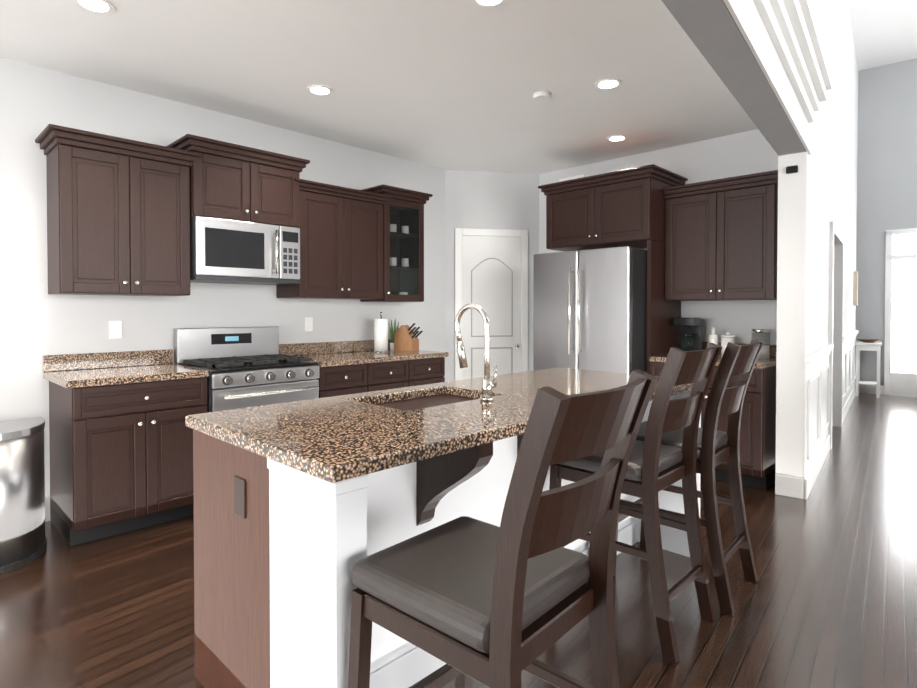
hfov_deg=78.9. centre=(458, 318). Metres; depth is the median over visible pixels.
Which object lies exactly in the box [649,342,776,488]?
base cabinet
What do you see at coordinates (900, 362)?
window
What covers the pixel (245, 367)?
range
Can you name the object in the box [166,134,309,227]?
upper cabinet
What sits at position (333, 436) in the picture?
island countertop
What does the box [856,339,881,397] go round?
table
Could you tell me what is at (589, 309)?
fridge
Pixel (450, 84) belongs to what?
ceiling
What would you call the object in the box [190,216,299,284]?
microwave
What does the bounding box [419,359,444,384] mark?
base cabinet
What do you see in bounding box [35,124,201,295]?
upper cabinet
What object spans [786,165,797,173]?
sensor
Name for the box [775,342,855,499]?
wainscoting
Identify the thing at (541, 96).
smoke detector
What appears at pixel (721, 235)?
upper cabinet
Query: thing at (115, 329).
electrical outlet
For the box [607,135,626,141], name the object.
recessed light
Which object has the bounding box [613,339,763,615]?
stool
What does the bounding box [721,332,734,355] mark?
canister
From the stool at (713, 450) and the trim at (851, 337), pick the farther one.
the trim at (851, 337)
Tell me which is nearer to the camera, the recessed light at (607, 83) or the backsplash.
the recessed light at (607, 83)
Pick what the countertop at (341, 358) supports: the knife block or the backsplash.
the knife block
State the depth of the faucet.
2.27 m
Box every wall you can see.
[0,57,444,521]
[445,169,538,381]
[539,129,777,344]
[661,0,857,478]
[856,58,916,385]
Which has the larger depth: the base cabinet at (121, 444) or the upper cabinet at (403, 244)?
the upper cabinet at (403, 244)
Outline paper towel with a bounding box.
[373,312,389,352]
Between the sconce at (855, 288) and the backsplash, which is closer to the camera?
the backsplash
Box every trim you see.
[723,0,831,154]
[828,221,843,449]
[843,330,883,394]
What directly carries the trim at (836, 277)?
attached to the wall at (817, 193)
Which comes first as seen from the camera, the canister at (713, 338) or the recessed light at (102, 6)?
the recessed light at (102, 6)
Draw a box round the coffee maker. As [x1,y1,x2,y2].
[673,317,703,350]
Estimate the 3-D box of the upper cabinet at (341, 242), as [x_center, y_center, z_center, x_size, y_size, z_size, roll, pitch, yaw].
[-1.028,-0.606,4.594,0.405,0.880,0.918,1,1,44]
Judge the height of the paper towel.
0.357 m
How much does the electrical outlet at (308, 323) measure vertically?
0.116 m
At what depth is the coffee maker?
4.71 m
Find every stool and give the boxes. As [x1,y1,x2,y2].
[348,369,657,687]
[549,343,721,663]
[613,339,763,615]
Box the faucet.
[455,303,496,400]
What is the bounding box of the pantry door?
[455,228,527,380]
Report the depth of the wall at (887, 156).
8.50 m
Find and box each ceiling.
[0,0,757,174]
[848,0,916,70]
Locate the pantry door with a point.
(491, 276)
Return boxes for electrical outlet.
[109,321,121,338]
[305,317,312,330]
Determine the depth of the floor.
2.46 m
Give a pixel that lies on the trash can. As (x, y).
(23, 540)
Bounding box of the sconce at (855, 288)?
[853,271,857,305]
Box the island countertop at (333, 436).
[185,367,693,478]
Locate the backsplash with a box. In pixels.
[279,339,391,354]
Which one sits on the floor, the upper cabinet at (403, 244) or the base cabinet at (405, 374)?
the base cabinet at (405, 374)
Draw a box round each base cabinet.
[43,349,208,545]
[317,363,378,397]
[379,359,418,389]
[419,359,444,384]
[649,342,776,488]
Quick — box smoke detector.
[533,91,550,102]
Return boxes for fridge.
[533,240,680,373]
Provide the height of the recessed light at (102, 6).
0.008 m
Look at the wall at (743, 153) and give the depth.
4.73 m
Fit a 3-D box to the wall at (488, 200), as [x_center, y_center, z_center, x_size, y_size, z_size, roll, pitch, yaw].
[0.353,-0.176,5.976,1.072,2.750,0.120,0,1,-12]
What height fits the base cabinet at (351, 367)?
0.875 m
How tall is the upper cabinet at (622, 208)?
0.586 m
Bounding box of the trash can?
[0,417,46,572]
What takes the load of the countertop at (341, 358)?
on the base cabinet at (351, 367)
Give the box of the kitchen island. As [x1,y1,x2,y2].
[185,387,700,687]
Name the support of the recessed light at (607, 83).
in the ceiling at (450, 84)
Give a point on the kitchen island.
(302, 508)
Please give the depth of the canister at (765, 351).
4.27 m
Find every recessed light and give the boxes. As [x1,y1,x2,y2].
[73,0,114,13]
[307,85,332,95]
[472,0,506,7]
[595,78,621,89]
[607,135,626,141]
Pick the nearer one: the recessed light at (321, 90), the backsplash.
the recessed light at (321, 90)
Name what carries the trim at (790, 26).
attached to the wall at (817, 193)
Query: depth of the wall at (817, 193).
3.87 m
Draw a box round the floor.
[0,393,916,687]
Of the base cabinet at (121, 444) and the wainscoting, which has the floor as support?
the base cabinet at (121, 444)
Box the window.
[884,228,916,396]
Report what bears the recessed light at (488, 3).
in the ceiling at (450, 84)
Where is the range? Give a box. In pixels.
[174,326,319,412]
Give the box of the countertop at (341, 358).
[291,351,448,366]
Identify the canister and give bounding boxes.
[709,327,717,344]
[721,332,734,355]
[751,329,770,358]
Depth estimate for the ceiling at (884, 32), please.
7.42 m
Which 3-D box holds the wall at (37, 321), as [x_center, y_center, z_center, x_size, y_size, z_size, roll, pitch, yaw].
[-3.248,-0.128,2.703,0.120,2.750,9.290,1,1,44]
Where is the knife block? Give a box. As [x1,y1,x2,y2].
[389,319,422,351]
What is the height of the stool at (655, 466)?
1.158 m
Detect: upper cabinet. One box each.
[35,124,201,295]
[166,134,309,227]
[276,178,392,298]
[360,184,432,301]
[538,164,687,251]
[662,170,777,300]
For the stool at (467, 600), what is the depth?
1.17 m

